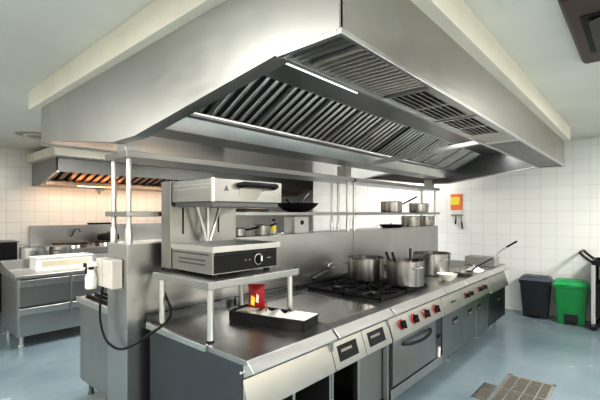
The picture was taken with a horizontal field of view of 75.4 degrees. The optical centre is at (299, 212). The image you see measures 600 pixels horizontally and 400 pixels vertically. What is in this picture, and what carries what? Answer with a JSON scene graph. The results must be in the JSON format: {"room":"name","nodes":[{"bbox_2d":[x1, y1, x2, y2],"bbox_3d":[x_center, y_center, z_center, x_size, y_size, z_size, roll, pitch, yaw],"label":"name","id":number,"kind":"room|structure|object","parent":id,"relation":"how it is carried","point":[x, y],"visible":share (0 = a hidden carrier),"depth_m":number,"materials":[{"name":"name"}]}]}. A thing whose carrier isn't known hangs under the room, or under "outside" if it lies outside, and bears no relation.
{"room":"commercial kitchen","nodes":[
{"label":"commercial kitchen","id":0,"kind":"room"},
{"bbox_2d":[49,245,71,254],"bbox_3d":[-3.950,0.658,6.402,0.332,0.243,0.352,0,0,24],"label":"pot","id":1,"kind":"object","parent":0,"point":[53,249],"visible":0.71,"depth_m":6.28,"materials":[{"name":"metal"}]},
{"bbox_2d":[0,149,302,258],"bbox_3d":[-4.242,0.250,8.488,0.200,2.860,13.100,0,0,41],"label":"wall","id":2,"kind":"structure","parent":0,"point":[23,205],"depth_m":7.68,"materials":[{"name":"tile"}]},
{"bbox_2d":[0,148,36,152],"bbox_3d":[-4.196,-1.165,8.380,0.012,0.030,13.000,0,0,41],"label":"trim","id":3,"kind":"structure","parent":2,"relation":"attached to","point":[0,148],"depth_m":7.19,"materials":[{"name":"beige paint"}]},
{"bbox_2d":[26,147,312,196],"bbox_3d":[-2.274,-0.733,9.318,1.630,0.705,6.850,0,0,41],"label":"hood","id":4,"kind":"object","parent":2,"relation":"attached to","point":[50,163],"visible":0.45,"depth_m":7.28,"materials":[{"name":"metal"}]},
{"bbox_2d":[0,0,599,150],"bbox_3d":[0.174,-1.230,4.651,11.900,0.100,13.200,0,0,41],"label":"ceiling","id":5,"kind":"structure","parent":0,"point":[38,38],"depth_m":2.73,"materials":[{"name":"paint"}]},
{"bbox_2d":[15,131,40,138],"bbox_3d":[-3.976,-1.167,5.890,0.580,0.023,0.580,0,0,41],"label":"ceiling vent","id":6,"kind":"object","parent":5,"relation":"in","point":[36,135],"visible":0.58,"depth_m":5.72,"materials":[{"name":"grey metal"}]},
{"bbox_2d":[28,0,570,140],"bbox_3d":[0.542,-1.090,4.550,3.725,0.180,5.385,0,0,41],"label":"trim","id":7,"kind":"structure","parent":5,"relation":"attached to","point":[158,19],"depth_m":2.48,"materials":[{"name":"beige paint"}]},
{"bbox_2d":[41,0,564,183],"bbox_3d":[0.600,-0.752,4.542,3.506,0.535,5.332,0,0,41],"label":"extractor hood","id":8,"kind":"object","parent":7,"relation":"hanging from","point":[378,89],"visible":0.98,"depth_m":2.66,"materials":[{"name":"metal"}]},
{"bbox_2d":[289,36,425,96],"bbox_3d":[0.303,-0.675,1.821,0.278,0.030,0.810,0,0,41],"label":"diffuser","id":9,"kind":"object","parent":8,"relation":"attached to","point":[338,60],"depth_m":1.79,"materials":[{"name":"metal"}]},
{"bbox_2d":[384,87,473,120],"bbox_3d":[0.825,-0.676,2.411,0.278,0.040,0.735,0,0,41],"label":"grille","id":10,"kind":"object","parent":8,"relation":"attached to","point":[424,103],"depth_m":2.37,"materials":[{"name":"metal"}]},
{"bbox_2d":[438,115,502,135],"bbox_3d":[1.326,-0.676,2.978,0.278,0.040,0.700,0,0,41],"label":"grille","id":11,"kind":"object","parent":8,"relation":"attached to","point":[473,125],"depth_m":2.94,"materials":[{"name":"metal"}]},
{"bbox_2d":[558,0,599,63],"bbox_3d":[2.234,-1.143,2.142,1.216,0.071,1.216,0,0,41],"label":"ceiling vent","id":12,"kind":"object","parent":5,"relation":"attached to","point":[582,17],"visible":1,"depth_m":2.33,"materials":[{"name":"brown plastic"}]},
{"bbox_2d":[0,309,599,399],"bbox_3d":[0.174,1.730,4.651,11.900,0.100,13.200,0,0,41],"label":"floor","id":13,"kind":"structure","parent":0,"point":[565,356],"depth_m":4.33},
{"bbox_2d":[1,274,1,320],"bbox_3d":[-4.071,1.230,6.235,0.640,0.900,1.150,0,0,41],"label":"side table","id":14,"kind":"object","parent":13,"relation":"on","point":[1,274],"visible":0.02,"depth_m":6.01,"materials":[{"name":"metal"}]},
{"bbox_2d":[0,240,18,308],"bbox_3d":[-5.525,1.085,6.433,0.540,1.190,1.320,0,0,41],"label":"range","id":15,"kind":"object","parent":13,"relation":"on","point":[8,248],"visible":0.4,"depth_m":6.65,"materials":[{"name":"metal"}]},
{"bbox_2d":[0,240,18,242],"bbox_3d":[-5.525,0.500,6.433,0.540,0.020,1.320,0,0,41],"label":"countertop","id":16,"kind":"structure","parent":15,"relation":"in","point":[1,241],"depth_m":6.68,"materials":[{"name":"metal"}]},
{"bbox_2d":[0,253,107,347],"bbox_3d":[-2.999,1.165,5.884,0.832,1.030,2.355,0,0,41],"label":"workbench","id":17,"kind":"object","parent":13,"relation":"on","point":[33,302],"depth_m":5.04,"materials":[{"name":"metal"}]},
{"bbox_2d":[0,267,95,279],"bbox_3d":[-3.000,0.799,5.888,0.825,0.038,2.350,0,0,41],"label":"countertop","id":18,"kind":"structure","parent":17,"relation":"on","point":[25,273],"depth_m":5.11,"materials":[{"name":"metal"}]},
{"bbox_2d":[19,246,45,258],"bbox_3d":[-4.178,0.653,6.069,0.351,0.253,0.354,0,0,4],"label":"pot","id":19,"kind":"object","parent":18,"relation":"on","point":[24,252],"visible":0.72,"depth_m":5.94,"materials":[{"name":"metal"}]},
{"bbox_2d":[28,252,93,270],"bbox_3d":[-3.402,0.690,5.543,0.330,0.179,0.740,0,0,41],"label":"plastic container","id":20,"kind":"object","parent":17,"relation":"on","point":[71,260],"visible":0.86,"depth_m":5.42,"materials":[{"name":"white plastic"}]},
{"bbox_2d":[76,292,107,398],"bbox_3d":[-1.109,1.215,4.000,0.940,0.930,1.875,0,0,41],"label":"range","id":21,"kind":"object","parent":13,"relation":"on","point":[93,347],"visible":0.26,"depth_m":3.38,"materials":[{"name":"metal"}]},
{"bbox_2d":[79,292,107,307],"bbox_3d":[-1.105,0.796,4.004,0.940,0.032,1.865,0,0,41],"label":"countertop","id":22,"kind":"structure","parent":21,"relation":"on","point":[107,292],"depth_m":3.46,"materials":[{"name":"metal"}]},
{"bbox_2d":[29,223,160,254],"bbox_3d":[-3.272,0.960,8.665,0.980,1.440,4.550,0,0,41],"label":"range","id":23,"kind":"object","parent":13,"relation":"on","point":[42,235],"visible":0.11,"depth_m":7.87,"materials":[{"name":"metal"}]},
{"bbox_2d":[51,241,87,247],"bbox_3d":[-4.348,0.597,7.341,0.600,0.105,0.600,0,0,41],"label":"hot plate","id":24,"kind":"object","parent":23,"relation":"on","point":[75,244],"visible":0.83,"depth_m":7.16,"materials":[{"name":"metal"}]},
{"bbox_2d":[46,247,93,254],"bbox_3d":[-4.479,0.700,7.269,0.900,0.100,0.840,0,0,41],"label":"shelf","id":25,"kind":"object","parent":23,"relation":"attached to","point":[85,249],"depth_m":7.13,"materials":[{"name":"metal"}]},
{"bbox_2d":[69,228,80,237],"bbox_3d":[-4.520,0.399,7.791,0.214,0.190,0.088,0,0,-2],"label":"tap","id":26,"kind":"object","parent":23,"relation":"attached to","point":[70,235],"visible":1,"depth_m":7.78,"materials":[{"name":"metal"}]},
{"bbox_2d":[87,244,107,252],"bbox_3d":[-2.968,0.700,8.963,0.920,0.100,3.700,0,0,41],"label":"countertop","id":27,"kind":"structure","parent":23,"relation":"on","point":[97,249],"depth_m":7.39,"materials":[{"name":"metal"}]},
{"bbox_2d":[91,239,109,245],"bbox_3d":[-3.986,0.597,7.902,0.480,0.105,0.480,0,0,41],"label":"hot plate","id":28,"kind":"object","parent":23,"relation":"on","point":[95,242],"visible":0.57,"depth_m":7.69,"materials":[{"name":"metal"}]},
{"bbox_2d":[97,232,118,239],"bbox_3d":[-3.933,0.461,7.962,0.410,0.167,0.410,0,0,41],"label":"griddle","id":29,"kind":"object","parent":28,"relation":"on","point":[102,236],"visible":0.61,"depth_m":7.78,"materials":[{"name":"metal"}]},
{"bbox_2d":[108,230,352,399],"bbox_3d":[-0.391,0.939,3.845,0.324,1.442,2.804,0,0,41],"label":"spine","id":30,"kind":"object","parent":13,"relation":"on","point":[311,252],"visible":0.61,"depth_m":2.84,"materials":[{"name":"metal"}]},
{"bbox_2d":[96,257,121,289],"bbox_3d":[-1.373,0.429,2.784,0.275,0.202,0.082,0,0,41],"label":"box","id":31,"kind":"object","parent":30,"relation":"attached to","point":[108,270],"visible":0.94,"depth_m":2.71,"materials":[{"name":"beige plastic"}]},
{"bbox_2d":[83,262,97,288],"bbox_3d":[-1.511,0.450,2.797,0.080,0.190,0.090,0,0,41],"label":"spray bottle","id":32,"kind":"object","parent":31,"relation":"hanging from","point":[91,276],"visible":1,"depth_m":2.77,"materials":[{"name":"white plastic"}]},
{"bbox_2d":[99,267,171,349],"bbox_3d":[-1.110,0.662,2.745,0.707,0.588,0.284,0,0,36],"label":"power cable","id":33,"kind":"object","parent":31,"relation":"attached to","point":[102,288],"visible":0.82,"depth_m":2.68,"materials":[{"name":"black rubber"}]},
{"bbox_2d":[105,140,354,243],"bbox_3d":[-0.387,-0.174,3.782,0.350,0.783,2.775,0,0,41],"label":"overshelf","id":34,"kind":"object","parent":30,"relation":"on","point":[128,153],"visible":0.94,"depth_m":3.10,"materials":[{"name":"metal"}]},
{"bbox_2d":[105,150,354,182],"bbox_3d":[-0.387,-0.405,3.782,0.350,0.046,2.775,0,0,41],"label":"shelf","id":35,"kind":"object","parent":34,"relation":"attached to","point":[135,156],"depth_m":3.26,"materials":[{"name":"metal"}]},
{"bbox_2d":[105,212,354,216],"bbox_3d":[-0.387,0.007,3.782,0.350,0.035,2.775,0,0,41],"label":"shelf","id":36,"kind":"object","parent":34,"relation":"attached to","point":[113,214],"depth_m":3.51,"materials":[{"name":"metal"}]},
{"bbox_2d":[236,208,269,211],"bbox_3d":[-0.460,-0.028,3.677,0.200,0.034,0.300,0,0,41],"label":"foil tray","id":37,"kind":"object","parent":34,"relation":"on","point":[237,209],"visible":0.93,"depth_m":3.60,"materials":[{"name":"metal"}]},
{"bbox_2d":[278,199,318,211],"bbox_3d":[-0.052,-0.076,4.163,0.523,0.132,0.472,0,0,-35],"label":"wok","id":38,"kind":"object","parent":34,"relation":"on","point":[289,207],"visible":0.84,"depth_m":4.02,"materials":[{"name":"metal"}]},
{"bbox_2d":[236,226,258,236],"bbox_3d":[-0.525,0.170,3.647,0.288,0.095,0.162,0,0,-19],"label":"saucepan","id":39,"kind":"object","parent":30,"relation":"on","point":[240,232],"visible":0.64,"depth_m":3.58,"materials":[{"name":"metal"}]},
{"bbox_2d":[252,223,275,235],"bbox_3d":[-0.342,0.160,3.861,0.182,0.116,0.338,0,0,31],"label":"saucepan","id":40,"kind":"object","parent":30,"relation":"on","point":[264,229],"visible":0.98,"depth_m":3.73,"materials":[{"name":"metal"}]},
{"bbox_2d":[270,219,275,233],"bbox_3d":[-0.279,0.140,4.064,0.062,0.155,0.062,0,0,41],"label":"bottle","id":41,"kind":"object","parent":30,"relation":"on","point":[272,228],"visible":0.88,"depth_m":4.04,"materials":[{"name":"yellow plastic"}]},
{"bbox_2d":[284,216,308,232],"bbox_3d":[-0.036,0.127,4.256,0.168,0.182,0.230,0,0,41],"label":"dispenser","id":42,"kind":"object","parent":30,"relation":"on","point":[292,224],"visible":0.98,"depth_m":4.19,"materials":[{"name":"white plastic"}]},
{"bbox_2d":[146,297,336,399],"bbox_3d":[-0.431,1.202,2.672,1.158,0.957,0.783,0,0,41],"label":"base unit","id":43,"kind":"object","parent":13,"relation":"on","point":[244,361],"visible":0.91,"depth_m":2.42,"materials":[{"name":"metal"}]},
{"bbox_2d":[153,266,298,343],"bbox_3d":[-0.519,0.595,2.795,0.660,0.370,0.800,0,0,41],"label":"stand","id":44,"kind":"object","parent":43,"relation":"on","point":[191,279],"visible":0.66,"depth_m":2.58,"materials":[{"name":"metal"}]},
{"bbox_2d":[161,177,280,277],"bbox_3d":[-0.540,0.092,2.806,0.674,0.634,0.626,0,0,41],"label":"grill","id":45,"kind":"object","parent":44,"relation":"on","point":[198,216],"visible":1,"depth_m":2.69,"materials":[{"name":"metal"}]},
{"bbox_2d":[153,305,332,366],"bbox_3d":[-0.417,0.796,2.674,1.033,0.032,0.761,0,0,41],"label":"countertop","id":46,"kind":"structure","parent":43,"relation":"on","point":[239,342],"depth_m":2.49,"materials":[{"name":"metal"}]},
{"bbox_2d":[228,304,319,331],"bbox_3d":[-0.196,0.746,2.783,0.636,0.068,0.231,0,0,29],"label":"food tray","id":47,"kind":"object","parent":43,"relation":"on","point":[301,326],"visible":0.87,"depth_m":2.68,"materials":[{"name":"plastic"}]},
{"bbox_2d":[236,308,300,320],"bbox_3d":[-0.194,0.728,2.781,0.575,0.042,0.194,0,0,29],"label":"lining","id":48,"kind":"object","parent":47,"relation":"in","point":[277,313],"visible":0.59,"depth_m":2.82,"materials":[{"name":"white paper"}]},
{"bbox_2d":[238,306,260,311],"bbox_3d":[-0.370,0.705,2.881,0.140,0.014,0.160,0,0,29],"label":"crumbs","id":49,"kind":"object","parent":48,"relation":"on","point":[249,309],"visible":0.78,"depth_m":2.85,"materials":[{"name":"beige food"}]},
{"bbox_2d":[248,284,264,307],"bbox_3d":[-0.323,0.618,2.878,0.128,0.180,0.056,0,0,1],"label":"snack packet","id":50,"kind":"object","parent":48,"relation":"on","point":[256,291],"visible":1,"depth_m":2.87,"materials":[{"name":"red plastic"}]},
{"bbox_2d":[251,295,254,305],"bbox_3d":[-0.347,0.643,2.855,0.032,0.080,0.005,0,0,1],"label":"print","id":51,"kind":"object","parent":50,"relation":"attached to","point":[252,296],"depth_m":2.85},
{"bbox_2d":[280,310,317,320],"bbox_3d":[-0.007,0.707,2.679,0.192,0.002,0.205,0,0,29],"label":"paper sheet","id":52,"kind":"object","parent":48,"relation":"on","point":[296,315],"visible":1,"depth_m":2.67,"materials":[{"name":"white paper"}]},
{"bbox_2d":[231,285,394,399],"bbox_3d":[0.090,1.202,3.262,1.158,0.957,0.786,0,0,41],"label":"griddle","id":53,"kind":"object","parent":13,"relation":"on","point":[360,351],"visible":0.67,"depth_m":3.09,"materials":[{"name":"metal"}]},
{"bbox_2d":[334,382,382,399],"bbox_3d":[0.197,1.565,3.167,0.700,0.030,0.737,0,0,41],"label":"shelf","id":54,"kind":"object","parent":53,"relation":"attached to","point":[342,391],"depth_m":3.37,"materials":[{"name":"metal"}]},
{"bbox_2d":[293,273,446,399],"bbox_3d":[0.730,1.202,3.978,1.169,0.957,1.126,0,0,41],"label":"gas range","id":55,"kind":"object","parent":13,"relation":"on","point":[415,327],"visible":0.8,"depth_m":3.64,"materials":[{"name":"metal"}]},
{"bbox_2d":[311,263,334,279],"bbox_3d":[0.265,0.639,4.282,0.064,0.144,0.434,0,0,37],"label":"slice","id":56,"kind":"object","parent":55,"relation":"on","point":[318,275],"visible":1,"depth_m":4.24,"materials":[{"name":"metal"}]},
{"bbox_2d":[343,255,385,281],"bbox_3d":[0.727,0.610,4.295,0.409,0.246,0.407,0,0,-38],"label":"stockpot","id":57,"kind":"object","parent":55,"relation":"on","point":[361,268],"visible":0.89,"depth_m":4.13,"materials":[{"name":"metal"}]},
{"bbox_2d":[298,286,441,306],"bbox_3d":[0.733,0.796,3.975,1.033,0.032,1.126,0,0,41],"label":"countertop","id":58,"kind":"structure","parent":55,"relation":"on","point":[399,300],"depth_m":3.58,"materials":[{"name":"metal"}]},
{"bbox_2d":[386,257,424,287],"bbox_3d":[1.079,0.605,3.984,0.390,0.255,0.388,0,0,24],"label":"stockpot","id":59,"kind":"object","parent":55,"relation":"on","point":[401,272],"visible":0.96,"depth_m":3.83,"materials":[{"name":"metal"}]},
{"bbox_2d":[409,248,411,261],"bbox_3d":[1.146,0.547,4.064,0.069,0.344,0.194,0,0,10],"label":"ladle","id":60,"kind":"object","parent":59,"relation":"in","point":[410,249],"visible":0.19,"depth_m":4.11,"materials":[{"name":"metal"}]},
{"bbox_2d":[340,225,437,265],"bbox_3d":[1.418,0.939,5.892,0.324,1.442,2.634,0,0,41],"label":"spine","id":61,"kind":"object","parent":13,"relation":"on","point":[377,241],"visible":0.22,"depth_m":5.59,"materials":[{"name":"metal"}]},
{"bbox_2d":[336,178,439,230],"bbox_3d":[1.418,-0.174,5.824,0.350,0.783,2.595,0,0,41],"label":"overshelf","id":62,"kind":"object","parent":61,"relation":"on","point":[428,186],"visible":0.78,"depth_m":5.39,"materials":[{"name":"metal"}]},
{"bbox_2d":[339,178,439,191],"bbox_3d":[1.418,-0.405,5.824,0.350,0.046,2.595,0,0,41],"label":"shelf","id":63,"kind":"object","parent":62,"relation":"attached to","point":[358,181],"depth_m":5.59,"materials":[{"name":"metal"}]},
{"bbox_2d":[355,212,439,214],"bbox_3d":[1.418,0.007,5.824,0.350,0.035,2.595,0,0,41],"label":"shelf","id":64,"kind":"object","parent":62,"relation":"attached to","point":[356,213],"depth_m":5.50,"materials":[{"name":"metal"}]},
{"bbox_2d":[381,196,416,211],"bbox_3d":[1.472,-0.131,5.761,0.561,0.242,0.322,0,0,-9],"label":"saucepan","id":65,"kind":"object","parent":62,"relation":"on","point":[386,206],"visible":0.89,"depth_m":5.62,"materials":[{"name":"metal"}]},
{"bbox_2d":[407,203,430,211],"bbox_3d":[1.970,-0.085,6.441,0.321,0.148,0.321,0,0,-14],"label":"saucepan","id":66,"kind":"object","parent":62,"relation":"on","point":[413,207],"visible":0.85,"depth_m":6.31,"materials":[{"name":"metal"}]},
{"bbox_2d":[379,223,402,227],"bbox_3d":[1.386,0.186,5.792,0.434,0.062,0.359,0,0,-44],"label":"frying pan","id":67,"kind":"object","parent":61,"relation":"on","point":[390,225],"visible":1,"depth_m":5.65,"materials":[{"name":"metal"}]},
{"bbox_2d":[400,216,420,226],"bbox_3d":[1.777,0.134,6.237,0.301,0.168,0.301,0,0,6],"label":"saucepan","id":68,"kind":"object","parent":61,"relation":"on","point":[407,221],"visible":0.97,"depth_m":6.11,"materials":[{"name":"metal"}]},
{"bbox_2d":[420,216,433,225],"bbox_3d":[2.144,0.134,6.593,0.274,0.168,0.266,0,0,28],"label":"saucepan","id":69,"kind":"object","parent":61,"relation":"on","point":[425,220],"visible":0.84,"depth_m":6.48,"materials":[{"name":"metal"}]},
{"bbox_2d":[384,272,466,359],"bbox_3d":[1.296,1.202,4.626,1.158,0.957,0.586,0,0,41],"label":"base unit","id":70,"kind":"object","parent":13,"relation":"on","point":[452,303],"visible":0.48,"depth_m":4.28,"materials":[{"name":"metal"}]},
{"bbox_2d":[384,272,461,287],"bbox_3d":[1.303,0.796,4.620,1.033,0.032,0.586,0,0,41],"label":"countertop","id":71,"kind":"structure","parent":70,"relation":"on","point":[431,281],"depth_m":4.42,"materials":[{"name":"metal"}]},
{"bbox_2d":[437,272,457,280],"bbox_3d":[1.707,0.741,4.497,0.236,0.078,0.236,0,0,41],"label":"bowl","id":72,"kind":"object","parent":70,"relation":"on","point":[446,276],"visible":1,"depth_m":4.45,"materials":[{"name":"white ceramic"}]},
{"bbox_2d":[384,265,492,353],"bbox_3d":[1.832,1.202,5.233,1.158,0.957,1.026,0,0,41],"label":"fryer","id":73,"kind":"object","parent":13,"relation":"on","point":[475,294],"visible":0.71,"depth_m":4.84,"materials":[{"name":"metal"}]},
{"bbox_2d":[413,251,450,276],"bbox_3d":[1.685,0.643,4.971,0.466,0.273,0.467,0,0,28],"label":"stockpot","id":74,"kind":"object","parent":73,"relation":"on","point":[435,261],"visible":0.72,"depth_m":4.77,"materials":[{"name":"metal"}]},
{"bbox_2d":[384,267,488,280],"bbox_3d":[1.839,0.796,5.226,1.033,0.032,1.026,0,0,41],"label":"countertop","id":75,"kind":"structure","parent":73,"relation":"on","point":[458,277],"depth_m":4.84,"materials":[{"name":"metal"}]},
{"bbox_2d":[452,258,492,275],"bbox_3d":[2.205,0.679,4.930,0.563,0.202,0.260,0,0,-14],"label":"frying pan","id":76,"kind":"object","parent":73,"relation":"on","point":[459,272],"visible":0.89,"depth_m":4.93,"materials":[{"name":"metal"}]},
{"bbox_2d":[466,264,485,272],"bbox_3d":[2.331,0.729,5.173,0.240,0.093,0.300,0,0,41],"label":"cloth","id":77,"kind":"object","parent":73,"relation":"on","point":[477,269],"visible":0.79,"depth_m":5.11,"materials":[{"name":"white fabric"}]},
{"bbox_2d":[451,260,508,333],"bbox_3d":[2.465,1.202,5.948,1.158,0.957,0.876,0,0,41],"label":"base unit","id":78,"kind":"object","parent":13,"relation":"on","point":[497,283],"visible":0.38,"depth_m":5.59,"materials":[{"name":"metal"}]},
{"bbox_2d":[451,260,504,269],"bbox_3d":[2.472,0.796,5.942,1.033,0.032,0.876,0,0,41],"label":"countertop","id":79,"kind":"structure","parent":78,"relation":"on","point":[466,266],"depth_m":5.66,"materials":[{"name":"metal"}]},
{"bbox_2d":[465,241,516,266],"bbox_3d":[2.807,0.580,5.687,0.681,0.384,0.253,0,0,41],"label":"basket","id":80,"kind":"object","parent":78,"relation":"on","point":[494,262],"visible":0.96,"depth_m":5.73,"materials":[{"name":"metal"}]},
{"bbox_2d":[471,382,496,399],"bbox_3d":[1.736,1.677,3.651,0.115,0.006,0.390,0,0,41],"label":"drain cover","id":81,"kind":"object","parent":13,"relation":"on","point":[485,389],"visible":1,"depth_m":3.64,"materials":[{"name":"beige metal"}]},
{"bbox_2d":[487,374,555,399],"bbox_3d":[1.946,1.676,3.465,0.415,0.008,1.170,0,0,41],"label":"floor drain","id":82,"kind":"object","parent":13,"relation":"on","point":[513,387],"visible":1,"depth_m":3.67,"materials":[{"name":"metal"}]},
{"bbox_2d":[519,274,552,318],"bbox_3d":[3.835,1.345,6.308,0.452,0.661,0.332,0,0,37],"label":"pedal bin","id":83,"kind":"object","parent":13,"relation":"on","point":[535,289],"visible":1,"depth_m":6.20,"materials":[{"name":"grey plastic"}]},
{"bbox_2d":[553,278,589,325],"bbox_3d":[4.142,1.348,5.930,0.452,0.656,0.332,0,0,34],"label":"pedal bin","id":84,"kind":"object","parent":13,"relation":"on","point":[571,295],"visible":1,"depth_m":5.82,"materials":[{"name":"green plastic"}]},
{"bbox_2d":[578,249,599,330],"bbox_3d":[4.647,1.117,5.489,1.108,1.123,0.590,0,0,41],"label":"trolley","id":85,"kind":"object","parent":13,"relation":"on","point":[595,281],"visible":1,"depth_m":5.52,"materials":[{"name":"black metal"}]},
{"bbox_2d":[592,257,599,265],"bbox_3d":[4.695,0.715,5.447,0.920,0.070,0.580,0,0,41],"label":"shelf","id":86,"kind":"object","parent":85,"relation":"attached to","point":[596,261],"depth_m":5.52,"materials":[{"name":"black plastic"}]},
{"bbox_2d":[595,279,599,289],"bbox_3d":[4.695,1.045,5.447,0.920,0.070,0.580,0,0,41],"label":"shelf","id":87,"kind":"object","parent":85,"relation":"attached to","point":[597,284],"depth_m":5.50,"materials":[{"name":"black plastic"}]},
{"bbox_2d":[303,190,312,230],"bbox_3d":[1.037,0.250,12.564,2.710,2.860,0.200,0,0,41],"label":"wall","id":88,"kind":"structure","parent":0,"point":[309,199],"depth_m":13.03,"materials":[{"name":"white tile"}]},
{"bbox_2d":[313,138,599,322],"bbox_3d":[3.839,0.250,6.750,9.190,2.860,0.200,0,0,41],"label":"wall","id":89,"kind":"structure","parent":0,"point":[552,215],"depth_m":6.69,"materials":[{"name":"white tile"}]},
{"bbox_2d":[451,194,462,213],"bbox_3d":[2.973,-0.172,7.372,0.220,0.375,0.013,0,0,41],"label":"notice","id":90,"kind":"object","parent":89,"relation":"attached to","point":[456,199],"visible":1,"depth_m":7.36,"materials":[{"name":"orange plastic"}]},
{"bbox_2d":[564,136,599,141],"bbox_3d":[3.768,-1.165,6.671,9.190,0.030,0.012,0,0,41],"label":"trim","id":91,"kind":"structure","parent":89,"relation":"attached to","point":[594,137],"depth_m":6.06,"materials":[{"name":"beige paint"}]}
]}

